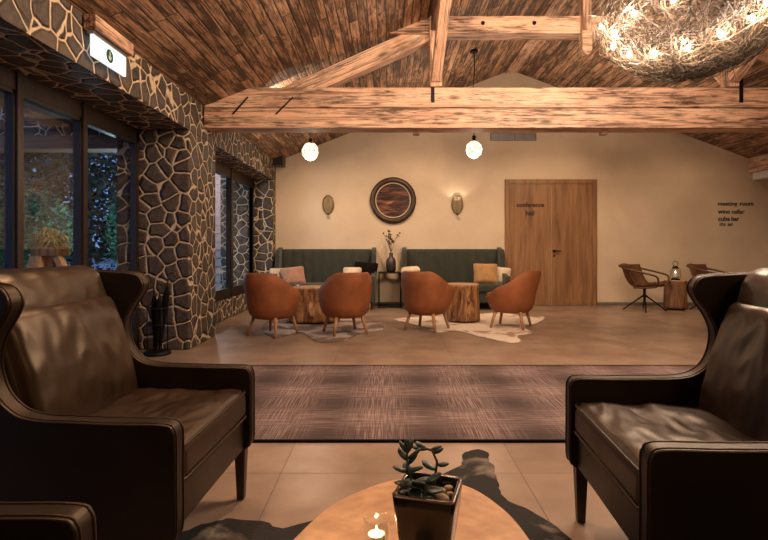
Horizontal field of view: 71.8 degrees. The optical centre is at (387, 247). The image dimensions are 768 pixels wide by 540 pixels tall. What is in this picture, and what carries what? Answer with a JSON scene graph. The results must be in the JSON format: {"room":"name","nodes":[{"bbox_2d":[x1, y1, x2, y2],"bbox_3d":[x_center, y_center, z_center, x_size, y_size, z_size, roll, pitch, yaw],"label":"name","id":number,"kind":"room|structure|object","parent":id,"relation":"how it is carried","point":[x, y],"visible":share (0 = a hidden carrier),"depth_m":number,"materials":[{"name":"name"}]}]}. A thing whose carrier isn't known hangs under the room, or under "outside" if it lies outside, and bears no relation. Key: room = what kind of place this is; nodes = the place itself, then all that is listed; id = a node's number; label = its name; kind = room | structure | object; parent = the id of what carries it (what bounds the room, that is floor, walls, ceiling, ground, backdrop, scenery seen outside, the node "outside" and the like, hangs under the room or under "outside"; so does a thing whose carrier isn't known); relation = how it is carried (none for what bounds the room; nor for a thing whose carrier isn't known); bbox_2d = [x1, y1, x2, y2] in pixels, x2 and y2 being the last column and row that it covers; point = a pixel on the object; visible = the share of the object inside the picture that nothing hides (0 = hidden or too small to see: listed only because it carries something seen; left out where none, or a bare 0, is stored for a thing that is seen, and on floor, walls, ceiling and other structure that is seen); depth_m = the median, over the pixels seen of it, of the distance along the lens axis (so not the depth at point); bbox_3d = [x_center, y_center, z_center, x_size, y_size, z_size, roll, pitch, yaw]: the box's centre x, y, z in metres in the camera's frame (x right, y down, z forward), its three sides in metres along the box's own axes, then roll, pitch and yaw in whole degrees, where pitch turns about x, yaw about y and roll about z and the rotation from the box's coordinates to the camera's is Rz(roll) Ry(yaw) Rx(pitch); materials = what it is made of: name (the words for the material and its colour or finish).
{"room":"hotel lobby","nodes":[
{"label":"hotel lobby","id":0,"kind":"room"},
{"bbox_2d":[0,0,275,180],"bbox_3d":[-2.425,-1.475,2.590,0.750,0.510,14.180,0,0,0],"label":"wall","id":1,"kind":"structure","parent":0,"point":[46,41],"depth_m":4.00,"materials":[{"name":"brown stone"}]},
{"bbox_2d":[0,64,138,349],"bbox_3d":[-2.593,-0.085,1.930,0.086,2.270,7.060,0,0,0],"label":"window","id":2,"kind":"structure","parent":1,"relation":"in","point":[17,88],"depth_m":4.20,"materials":[{"name":"brown wood"}]},
{"bbox_2d":[83,14,133,56],"bbox_3d":[-2.000,-1.520,3.815,0.090,0.100,0.530,0,0,0],"label":"block","id":3,"kind":"object","parent":1,"relation":"attached to","point":[94,22],"visible":0.88,"depth_m":3.71,"materials":[{"name":"brown wood"}]},
{"bbox_2d":[87,30,127,76],"bbox_3d":[-2.003,-1.384,3.800,0.043,0.168,0.470,0,0,0],"label":"exit sign","id":4,"kind":"object","parent":3,"relation":"hanging from","point":[104,51],"visible":1,"depth_m":3.76,"materials":[{"name":"white plastic"}]},
{"bbox_2d":[215,293,246,322],"bbox_3d":[-2.590,0.900,7.865,0.420,0.300,3.130,0,0,0],"label":"wall","id":5,"kind":"structure","parent":0,"point":[226,308],"depth_m":7.96,"materials":[{"name":"stone"}]},
{"bbox_2d":[215,160,253,301],"bbox_3d":[-2.413,-0.235,7.865,0.086,1.970,3.110,0,0,0],"label":"window","id":6,"kind":"structure","parent":5,"relation":"in","point":[231,175],"depth_m":8.03,"materials":[{"name":"brown wood"}]},
{"bbox_2d":[233,179,275,285],"bbox_3d":[-2.425,-0.086,9.550,0.750,2.272,0.260,0,0,0],"label":"wall pier","id":7,"kind":"object","parent":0,"point":[264,189],"visible":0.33,"depth_m":9.42,"materials":[{"name":"stone"}]},
{"bbox_2d":[66,0,552,158],"bbox_3d":[-0.327,-2.312,2.590,5.134,2.099,14.580,0,0,0],"label":"ceiling","id":8,"kind":"structure","parent":0,"point":[212,50],"depth_m":5.25,"materials":[{"name":"brown wood"}]},
{"bbox_2d":[273,155,285,166],"bbox_3d":[-1.955,-1.560,9.539,0.170,0.180,0.278,0,0,0],"label":"stub","id":9,"kind":"object","parent":8,"relation":"attached to","point":[280,161],"visible":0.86,"depth_m":9.40,"materials":[{"name":"black paint"}]},
{"bbox_2d":[301,133,318,160],"bbox_3d":[-1.119,-1.589,7.630,0.246,0.670,0.259,0,0,0],"label":"pendant lamp","id":10,"kind":"object","parent":8,"relation":"hanging from","point":[310,151],"visible":0.93,"depth_m":7.55,"materials":[{"name":"white glass"}]},
{"bbox_2d":[465,49,482,158],"bbox_3d":[1.238,-2.063,7.630,0.246,1.562,0.259,0,0,0],"label":"pendant lamp","id":11,"kind":"object","parent":8,"relation":"hanging from","point":[474,148],"visible":1,"depth_m":7.57,"materials":[{"name":"white glass"}]},
{"bbox_2d":[505,0,569,73],"bbox_3d":[2.240,-3.215,2.590,0.200,0.070,14.180,0,0,0],"label":"board","id":12,"kind":"object","parent":8,"relation":"attached to","point":[556,7],"visible":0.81,"depth_m":8.36,"materials":[{"name":"brown wood"}]},
{"bbox_2d":[590,0,767,85],"bbox_3d":[2.285,-2.204,3.952,1.351,1.931,1.421,0,0,-20],"label":"chandelier","id":13,"kind":"object","parent":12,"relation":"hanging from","point":[710,64],"visible":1,"depth_m":3.80,"materials":[{"name":"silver metal"}]},
{"bbox_2d":[139,305,707,539],"bbox_3d":[2.750,1.100,2.690,11.100,0.100,14.380,0,0,0],"label":"floor","id":14,"kind":"structure","parent":0,"point":[288,484],"depth_m":4.90,"materials":[{"name":"tile"}]},
{"bbox_2d":[0,501,96,539],"bbox_3d":[-1.011,0.559,0.650,0.890,0.979,0.820,0,0,0],"label":"leather armchair","id":15,"kind":"object","parent":14,"relation":"on","point":[47,520],"visible":1,"depth_m":0.98,"materials":[{"name":"brown leather"}]},
{"bbox_2d":[0,265,254,539],"bbox_3d":[-1.024,0.559,1.891,0.890,0.979,0.820,0,0,2],"label":"leather armchair","id":16,"kind":"object","parent":14,"relation":"on","point":[87,417],"visible":1,"depth_m":1.67,"materials":[{"name":"brown leather"}]},
{"bbox_2d":[4,296,137,414],"bbox_3d":[-1.154,0.418,1.896,0.217,0.470,0.630,-16,-1,2],"label":"cushion","id":17,"kind":"object","parent":16,"relation":"on","point":[67,355],"depth_m":1.80,"materials":[{"name":"brown leather"}]},
{"bbox_2d":[90,388,245,476],"bbox_3d":[-0.891,0.645,1.886,0.600,0.165,0.634,-2,0,2],"label":"seat cushion","id":18,"kind":"object","parent":16,"relation":"on","point":[210,418],"depth_m":1.90,"materials":[{"name":"brown leather"}]},
{"bbox_2d":[143,307,171,356],"bbox_3d":[-2.270,0.817,5.220,0.260,0.466,0.260,0,0,0],"label":"umbrella stand","id":19,"kind":"object","parent":14,"relation":"on","point":[162,352],"visible":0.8,"depth_m":5.14,"materials":[{"name":"black metal"}]},
{"bbox_2d":[151,283,156,346],"bbox_3d":[-2.305,0.675,5.235,0.066,0.650,0.063,0,0,0],"label":"umbrella","id":20,"kind":"object","parent":19,"relation":"in","point":[154,300],"visible":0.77,"depth_m":5.21,"materials":[{"name":"black fabric"}]},
{"bbox_2d":[154,286,161,349],"bbox_3d":[-2.247,0.685,5.182,0.073,0.630,0.065,0,0,0],"label":"umbrella","id":21,"kind":"object","parent":19,"relation":"in","point":[157,321],"visible":0.99,"depth_m":5.16,"materials":[{"name":"black fabric"}]},
{"bbox_2d":[159,272,175,349],"bbox_3d":[-2.172,0.618,5.220,0.175,0.764,0.063,0,0,0],"label":"umbrella","id":22,"kind":"object","parent":19,"relation":"in","point":[165,300],"visible":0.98,"depth_m":5.20,"materials":[{"name":"black fabric"}]},
{"bbox_2d":[117,130,214,349],"bbox_3d":[-2.425,-0.086,5.885,0.750,2.272,0.850,0,0,0],"label":"wall pier","id":23,"kind":"object","parent":14,"relation":"on","point":[177,167],"visible":0.7,"depth_m":5.46,"materials":[{"name":"grey stone"}]},
{"bbox_2d":[262,318,383,342],"bbox_3d":[-0.878,1.043,7.146,1.653,0.006,2.561,0,0,0],"label":"cowhide rug","id":24,"kind":"object","parent":14,"relation":"on","point":[345,330],"visible":0.68,"depth_m":6.76,"materials":[{"name":"grey fur"}]},
{"bbox_2d":[243,273,300,337],"bbox_3d":[-1.397,0.664,6.353,0.660,0.757,0.719,0,0,26],"label":"tub chair","id":25,"kind":"object","parent":24,"relation":"on","point":[270,297],"visible":1,"depth_m":6.10,"materials":[{"name":"leather"}]},
{"bbox_2d":[286,285,339,323],"bbox_3d":[-1.045,0.799,7.508,0.740,0.500,0.656,0,0,0],"label":"table","id":26,"kind":"object","parent":24,"relation":"on","point":[309,311],"visible":0.39,"depth_m":7.21,"materials":[{"name":"brown wood"}]},
{"bbox_2d":[318,272,371,336],"bbox_3d":[-0.515,0.664,6.473,0.660,0.757,0.719,0,0,-24],"label":"tub chair","id":27,"kind":"object","parent":24,"relation":"on","point":[342,295],"visible":1,"depth_m":6.22,"materials":[{"name":"orange leather"}]},
{"bbox_2d":[275,247,375,309],"bbox_3d":[-1.100,0.518,9.272,1.780,1.061,0.750,0,0,0],"label":"sofa","id":28,"kind":"object","parent":14,"relation":"on","point":[319,265],"visible":0.43,"depth_m":9.51,"materials":[{"name":"green fabric"}]},
{"bbox_2d":[269,268,280,277],"bbox_3d":[-1.921,0.499,9.280,0.242,0.292,0.310,0,0,44],"label":"throw pillow","id":29,"kind":"object","parent":28,"relation":"on","point":[272,270],"visible":0.25,"depth_m":9.18,"materials":[{"name":"beige fabric"}]},
{"bbox_2d":[280,266,305,283],"bbox_3d":[-1.640,0.492,9.150,0.424,0.352,0.265,0,0,-19],"label":"throw pillow","id":30,"kind":"object","parent":28,"relation":"on","point":[291,275],"visible":0.72,"depth_m":9.07,"materials":[{"name":"pink fabric"}]},
{"bbox_2d":[290,282,323,285],"bbox_3d":[-1.100,0.684,9.220,1.610,0.154,0.620,0,0,0],"label":"seat cushion","id":31,"kind":"object","parent":28,"relation":"on","point":[307,283],"depth_m":8.95,"materials":[{"name":"green fabric"}]},
{"bbox_2d":[343,267,361,272],"bbox_3d":[-0.620,0.456,9.120,0.325,0.253,0.238,0,0,8],"label":"throw pillow","id":32,"kind":"object","parent":28,"relation":"on","point":[345,269],"visible":0.43,"depth_m":9.06,"materials":[{"name":"beige fabric"}]},
{"bbox_2d":[354,262,377,274],"bbox_3d":[-0.404,0.447,9.300,0.436,0.415,0.269,0,0,19],"label":"throw pillow","id":33,"kind":"object","parent":28,"relation":"on","point":[370,268],"visible":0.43,"depth_m":9.24,"materials":[{"name":"black fabric"}]},
{"bbox_2d":[177,449,571,539],"bbox_3d":[0.028,1.043,1.593,1.668,0.006,2.296,0,0,0],"label":"cowhide rug","id":34,"kind":"object","parent":14,"relation":"on","point":[476,472],"visible":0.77,"depth_m":1.99,"materials":[{"name":"grey fur"}]},
{"bbox_2d":[294,479,528,539],"bbox_3d":[0.045,0.834,1.106,0.541,0.408,0.701,0,0,0],"label":"coffee table","id":35,"kind":"object","parent":34,"relation":"on","point":[479,517],"visible":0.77,"depth_m":1.23,"materials":[{"name":"brown wood"}]},
{"bbox_2d":[363,511,389,539],"bbox_3d":[-0.024,0.594,1.100,0.057,0.070,0.057,0,0,0],"label":"tealight holder","id":36,"kind":"object","parent":35,"relation":"on","point":[375,534],"visible":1,"depth_m":1.09,"materials":[{"name":"clear glass"}]},
{"bbox_2d":[392,438,462,539],"bbox_3d":[0.078,0.512,1.087,0.136,0.234,0.126,0,0,16],"label":"potted succulent","id":37,"kind":"object","parent":35,"relation":"on","point":[426,505],"visible":1,"depth_m":1.04,"materials":[{"name":"brown ceramic"}]},
{"bbox_2d":[378,271,400,307],"bbox_3d":[0.033,0.735,9.400,0.405,0.630,0.340,0,0,0],"label":"console table","id":38,"kind":"object","parent":14,"relation":"on","point":[379,272],"visible":0.9,"depth_m":9.23,"materials":[{"name":"black metal"}]},
{"bbox_2d":[379,302,399,304],"bbox_3d":[0.033,0.983,9.400,0.405,0.015,0.340,0,0,0],"label":"shelf","id":39,"kind":"object","parent":38,"relation":"attached to","point":[380,303],"depth_m":9.31,"materials":[{"name":"black metal"}]},
{"bbox_2d":[386,253,395,271],"bbox_3d":[0.053,0.252,9.400,0.176,0.335,0.176,0,0,0],"label":"vase","id":40,"kind":"object","parent":38,"relation":"on","point":[390,262],"visible":1,"depth_m":9.34,"materials":[{"name":"black ceramic"}]},
{"bbox_2d":[383,230,400,252],"bbox_3d":[0.064,-0.084,9.413,0.246,0.469,0.271,0,0,-25],"label":"dried branches","id":41,"kind":"object","parent":40,"relation":"in","point":[389,231],"visible":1,"depth_m":9.40,"materials":[{"name":"brown plant"}]},
{"bbox_2d":[402,247,509,302],"bbox_3d":[1.155,0.518,9.272,1.800,1.061,0.750,0,0,0],"label":"sofa","id":42,"kind":"object","parent":14,"relation":"on","point":[452,265],"visible":0.41,"depth_m":9.51,"materials":[{"name":"green fabric"}]},
{"bbox_2d":[401,266,419,272],"bbox_3d":[0.382,0.385,9.050,0.328,0.150,0.152,0,0,-6],"label":"throw pillow","id":43,"kind":"object","parent":42,"relation":"on","point":[410,268],"visible":0.75,"depth_m":8.99,"materials":[{"name":"beige fabric"}]},
{"bbox_2d":[447,282,501,292],"bbox_3d":[1.155,0.684,9.220,1.630,0.154,0.620,0,0,0],"label":"seat cushion","id":44,"kind":"object","parent":42,"relation":"on","point":[483,288],"depth_m":8.92,"materials":[{"name":"green fabric"}]},
{"bbox_2d":[473,263,497,283],"bbox_3d":[1.678,0.447,9.120,0.411,0.362,0.265,0,0,6],"label":"throw pillow","id":45,"kind":"object","parent":42,"relation":"on","point":[483,273],"visible":0.85,"depth_m":9.03,"materials":[{"name":"yellow fabric"}]},
{"bbox_2d":[497,267,510,284],"bbox_3d":[1.961,0.490,9.280,0.359,0.336,0.252,0,0,32],"label":"throw pillow","id":46,"kind":"object","parent":42,"relation":"on","point":[500,270],"visible":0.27,"depth_m":9.19,"materials":[{"name":"beige fabric"}]},
{"bbox_2d":[394,312,544,342],"bbox_3d":[1.270,1.043,7.442,2.260,0.006,2.426,0,0,39],"label":"cowhide rug","id":47,"kind":"object","parent":14,"relation":"on","point":[508,331],"visible":0.82,"depth_m":7.11,"materials":[{"name":"beige fur"}]},
{"bbox_2d":[401,271,452,332],"bbox_3d":[0.484,0.664,6.754,0.660,0.757,0.719,0,0,30],"label":"tub chair","id":48,"kind":"object","parent":47,"relation":"on","point":[423,293],"visible":1,"depth_m":6.50,"materials":[{"name":"orange leather"}]},
{"bbox_2d":[446,283,479,322],"bbox_3d":[1.063,0.779,7.550,0.478,0.540,0.507,0,0,0],"label":"table","id":49,"kind":"object","parent":47,"relation":"on","point":[464,307],"visible":0.84,"depth_m":7.36,"materials":[{"name":"brown wood"}]},
{"bbox_2d":[486,270,540,329],"bbox_3d":[1.651,0.664,6.986,0.719,0.757,0.660,0,0,28],"label":"tub chair","id":50,"kind":"object","parent":47,"relation":"on","point":[517,296],"visible":1,"depth_m":6.73,"materials":[{"name":"orange leather"}]},
{"bbox_2d":[251,365,695,442],"bbox_3d":[1.350,1.043,3.775,6.530,0.014,1.840,0,0,0],"label":"plaid rug","id":51,"kind":"object","parent":14,"relation":"on","point":[294,403],"visible":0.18,"depth_m":3.58,"materials":[{"name":"brown carpet"}]},
{"bbox_2d":[618,263,669,312],"bbox_3d":[4.267,0.654,8.865,0.678,0.782,0.683,0,0,42],"label":"swivel armchair","id":52,"kind":"object","parent":14,"relation":"on","point":[633,273],"visible":1,"depth_m":8.83,"materials":[{"name":"leather"}]},
{"bbox_2d":[565,267,767,539],"bbox_3d":[1.111,0.559,1.664,0.890,0.979,0.820,0,0,4],"label":"leather armchair","id":53,"kind":"object","parent":14,"relation":"on","point":[683,455],"visible":1,"depth_m":1.66,"materials":[{"name":"brown leather"}]},
{"bbox_2d":[575,402,757,505],"bbox_3d":[0.978,0.645,1.673,0.600,0.165,0.634,2,0,4],"label":"seat cushion","id":54,"kind":"object","parent":53,"relation":"on","point":[612,434],"depth_m":1.70,"materials":[{"name":"brown leather"}]},
{"bbox_2d":[699,302,767,440],"bbox_3d":[1.241,0.418,1.655,0.217,0.470,0.630,16,1,4],"label":"cushion","id":55,"kind":"object","parent":53,"relation":"on","point":[733,384],"depth_m":1.74,"materials":[{"name":"brown leather"}]},
{"bbox_2d":[663,280,687,309],"bbox_3d":[4.906,0.799,9.050,0.375,0.500,0.355,0,0,0],"label":"tree stump","id":56,"kind":"object","parent":14,"relation":"on","point":[675,293],"visible":0.94,"depth_m":8.91,"materials":[{"name":"brown wood"}]},
{"bbox_2d":[670,261,680,279],"bbox_3d":[4.907,0.383,9.050,0.168,0.330,0.168,0,0,-27],"label":"glass lantern","id":57,"kind":"object","parent":56,"relation":"on","point":[676,267],"visible":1,"depth_m":9.02,"materials":[{"name":"black metal"}]},
{"bbox_2d":[686,263,729,309],"bbox_3d":[5.404,0.654,8.865,0.678,0.782,0.683,0,0,42],"label":"swivel armchair","id":58,"kind":"object","parent":14,"relation":"on","point":[695,269],"visible":0.3,"depth_m":8.91,"materials":[{"name":"brown leather"}]},
{"bbox_2d":[275,72,767,304],"bbox_3d":[2.850,-1.120,9.780,11.300,4.340,0.200,0,0,0],"label":"wall","id":59,"kind":"structure","parent":0,"point":[659,195],"depth_m":9.68,"materials":[{"name":"paint"}]},
{"bbox_2d":[322,195,333,214],"bbox_3d":[-1.090,-0.778,9.649,0.158,0.382,0.157,0,0,-45],"label":"wall sconce","id":60,"kind":"object","parent":59,"relation":"attached to","point":[327,203],"visible":1,"depth_m":9.66,"materials":[{"name":"gold metal"}]},
{"bbox_2d":[370,177,415,222],"bbox_3d":[0.091,-0.867,9.648,0.840,0.840,0.060,0,0,0],"label":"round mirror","id":61,"kind":"object","parent":59,"relation":"attached to","point":[392,199],"visible":1,"depth_m":9.66,"materials":[{"name":"dark wood"},{"name":"reddish-brown grained wood"}]},
{"bbox_2d":[372,302,488,305],"bbox_3d":[0.000,1.020,9.672,4.000,0.060,0.015,0,0,0],"label":"baseboard","id":62,"kind":"structure","parent":59,"relation":"attached to","point":[373,303],"depth_m":9.66,"materials":[{"name":"black wood"}]},
{"bbox_2d":[451,195,462,215],"bbox_3d":[1.260,-0.778,9.649,0.158,0.382,0.157,0,0,-45],"label":"wall sconce","id":63,"kind":"object","parent":59,"relation":"attached to","point":[457,202],"visible":1,"depth_m":9.66,"materials":[{"name":"gold metal"}]},
{"bbox_2d":[490,133,535,140],"bbox_3d":[2.283,-2.027,9.665,0.840,0.140,0.026,0,0,0],"label":"air vent","id":64,"kind":"object","parent":59,"relation":"in","point":[493,136],"visible":0.98,"depth_m":9.66,"materials":[{"name":"grey metal"}]},
{"bbox_2d":[505,179,596,305],"bbox_3d":[2.973,-0.100,9.652,1.675,2.300,0.095,0,0,0],"label":"door","id":65,"kind":"structure","parent":59,"relation":"in","point":[527,201],"depth_m":9.66,"materials":[{"name":"brown wood"}]},
{"bbox_2d":[597,302,694,305],"bbox_3d":[6.060,1.020,9.672,4.480,0.060,0.015,0,0,0],"label":"baseboard","id":66,"kind":"structure","parent":59,"relation":"attached to","point":[598,303],"depth_m":9.66,"materials":[{"name":"brown wood"}]},
{"bbox_2d":[718,203,753,225],"bbox_3d":[6.347,-0.623,9.676,0.650,0.447,0.006,0,0,0],"label":"wall sign","id":67,"kind":"object","parent":59,"relation":"attached to","point":[721,204],"visible":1,"depth_m":9.67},
{"bbox_2d":[517,0,767,157],"bbox_3d":[5.391,-2.144,2.590,6.302,2.437,14.580,0,0,0],"label":"ceiling","id":68,"kind":"structure","parent":0,"point":[557,63],"depth_m":8.47,"materials":[{"name":"brown wood"}]},
{"bbox_2d":[204,0,767,135],"bbox_3d":[2.265,-2.255,5.755,8.610,1.950,1.782,0,0,0],"label":"roof truss","id":69,"kind":"object","parent":68,"relation":"attached to","point":[313,103],"visible":0.88,"depth_m":5.87,"materials":[{"name":"brown wood"}]},
{"bbox_2d":[431,0,438,29],"bbox_3d":[0.530,-2.460,0.660,0.120,0.140,10.320,0,0,0],"label":"purlin","id":70,"kind":"object","parent":69,"relation":"attached to","point":[436,2],"visible":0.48,"depth_m":5.49,"materials":[{"name":"brown wood"}]},
{"bbox_2d":[731,0,767,29],"bbox_3d":[3.810,-2.460,0.660,0.120,0.140,10.320,0,0,0],"label":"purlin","id":71,"kind":"object","parent":69,"relation":"attached to","point":[756,0],"visible":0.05,"depth_m":5.48,"materials":[{"name":"brown wood"}]},
{"bbox_2d":[753,170,767,179],"bbox_3d":[7.480,-1.305,2.590,1.640,0.130,14.180,0,0,0],"label":"ceiling","id":72,"kind":"structure","parent":0,"point":[762,175],"depth_m":9.48,"materials":[{"name":"white paint"}]},
{"bbox_2d":[749,154,767,172],"bbox_3d":[6.720,-1.505,2.589,0.280,0.270,14.178,0,0,0],"label":"wall plate","id":73,"kind":"object","parent":72,"relation":"on","point":[758,163],"visible":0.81,"depth_m":9.41,"materials":[{"name":"brown wood"}]},
{"label":"outside","id":74,"kind":"structure","parent":0,"visible":0},
{"bbox_2d":[65,257,116,263],"bbox_3d":[-31.410,1.180,25.000,57.180,0.140,90.000,0,0,0],"label":"ground","id":75,"kind":"structure","parent":74,"point":[93,259],"depth_m":43.58,"materials":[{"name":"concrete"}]},
{"bbox_2d":[0,182,72,268],"bbox_3d":[-5.826,0.035,8.607,1.675,2.156,1.307,0,0,0],"label":"leafy shrub","id":76,"kind":"object","parent":75,"relation":"on","point":[41,210],"visible":0.4,"depth_m":8.62,"materials":[{"name":"green plant"}]},
{"bbox_2d":[24,225,72,267],"bbox_3d":[-3.013,0.451,4.884,0.992,1.347,0.390,0,0,0],"label":"wooden planter","id":77,"kind":"object","parent":75,"relation":"on","point":[49,250],"visible":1,"depth_m":4.83,"materials":[{"name":"brown wood"}]},
{"bbox_2d":[26,153,71,201],"bbox_3d":[-13.001,-3.852,15.932,6.874,10.172,7.547,0,0,0],"label":"tree","id":78,"kind":"object","parent":75,"relation":"on","point":[48,153],"visible":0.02,"depth_m":17.14,"materials":[{"name":"green plant"}]},
{"bbox_2d":[0,153,107,265],"bbox_3d":[-10.068,-3.283,13.432,5.972,8.798,5.719,0,0,37],"label":"tree","id":79,"kind":"object","parent":75,"relation":"on","point":[63,154],"visible":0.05,"depth_m":13.71,"materials":[{"name":"green plant"}]},
{"bbox_2d":[0,153,116,269],"bbox_3d":[-7.118,-1.608,12.460,4.367,5.649,4.362,0,0,0],"label":"tree","id":80,"kind":"object","parent":75,"relation":"on","point":[94,252],"visible":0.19,"depth_m":11.58,"materials":[{"name":"green plant"}]},
{"bbox_2d":[30,153,106,215],"bbox_3d":[-16.093,-4.161,22.022,7.783,11.518,7.948,0,0,0],"label":"tree","id":81,"kind":"object","parent":75,"relation":"on","point":[52,153],"visible":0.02,"depth_m":23.83,"materials":[{"name":"green plant"}]},
{"bbox_2d":[30,153,116,269],"bbox_3d":[-8.979,-3.790,18.902,6.834,10.027,7.037,0,0,0],"label":"tree","id":82,"kind":"object","parent":75,"relation":"on","point":[102,153],"visible":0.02,"depth_m":18.12,"materials":[{"name":"green plant"}]},
{"bbox_2d":[48,155,115,266],"bbox_3d":[-11.445,-5.085,22.809,7.536,13.308,8.204,0,0,16],"label":"tree","id":83,"kind":"object","parent":75,"relation":"on","point":[49,155],"visible":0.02,"depth_m":22.06,"materials":[{"name":"green plant"}]},
{"bbox_2d":[98,153,116,222],"bbox_3d":[-6.035,-2.390,16.451,5.608,7.164,4.995,0,0,-20],"label":"tree","id":84,"kind":"object","parent":75,"relation":"on","point":[98,153],"visible":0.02,"depth_m":15.35,"materials":[{"name":"green plant"}]},
{"bbox_2d":[102,195,116,261],"bbox_3d":[-4.687,-0.015,10.224,1.572,2.256,1.135,0,0,0],"label":"leafy shrub","id":85,"kind":"object","parent":75,"relation":"on","point":[114,224],"visible":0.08,"depth_m":10.06,"materials":[{"name":"green plant"}]},
{"bbox_2d":[220,176,225,288],"bbox_3d":[-3.100,-0.500,10.850,0.500,3.300,0.500,0,0,0],"label":"pillar","id":86,"kind":"structure","parent":75,"relation":"on","point":[222,179],"depth_m":10.60,"materials":[{"name":"grey stone"}]},
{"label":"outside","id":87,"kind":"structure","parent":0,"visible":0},
{"bbox_2d":[215,173,219,289],"bbox_3d":[-4.025,-0.750,13.035,2.350,3.600,0.130,0,0,0],"label":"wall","id":88,"kind":"structure","parent":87,"point":[217,177],"depth_m":12.98,"materials":[{"name":"white paint"}]},
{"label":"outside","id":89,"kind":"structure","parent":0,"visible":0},
{"bbox_2d":[69,264,116,269],"bbox_3d":[-23.950,1.095,27.500,42.100,0.030,17.000,0,0,0],"label":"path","id":90,"kind":"structure","parent":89,"point":[94,265],"depth_m":30.94,"materials":[{"name":"grey stone"}]},
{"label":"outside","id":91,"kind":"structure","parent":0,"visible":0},
{"bbox_2d":[0,107,105,134],"bbox_3d":[-5.425,-2.040,7.350,5.150,1.020,0.300,0,0,0],"label":"wall","id":92,"kind":"structure","parent":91,"point":[31,126],"depth_m":7.20,"materials":[{"name":"brown stone"}]},
{"bbox_2d":[0,92,72,124],"bbox_3d":[-3.725,-1.735,2.600,1.750,0.130,9.200,0,0,0],"label":"roof","id":93,"kind":"structure","parent":92,"relation":"attached to","point":[31,111],"depth_m":6.68,"materials":[{"name":"brown wood"}]},
{"bbox_2d":[0,135,116,152],"bbox_3d":[-5.425,-1.440,7.350,5.150,0.180,0.300,0,0,0],"label":"beam","id":94,"kind":"structure","parent":92,"relation":"attached to","point":[32,143],"depth_m":7.20,"materials":[{"name":"brown wood"}]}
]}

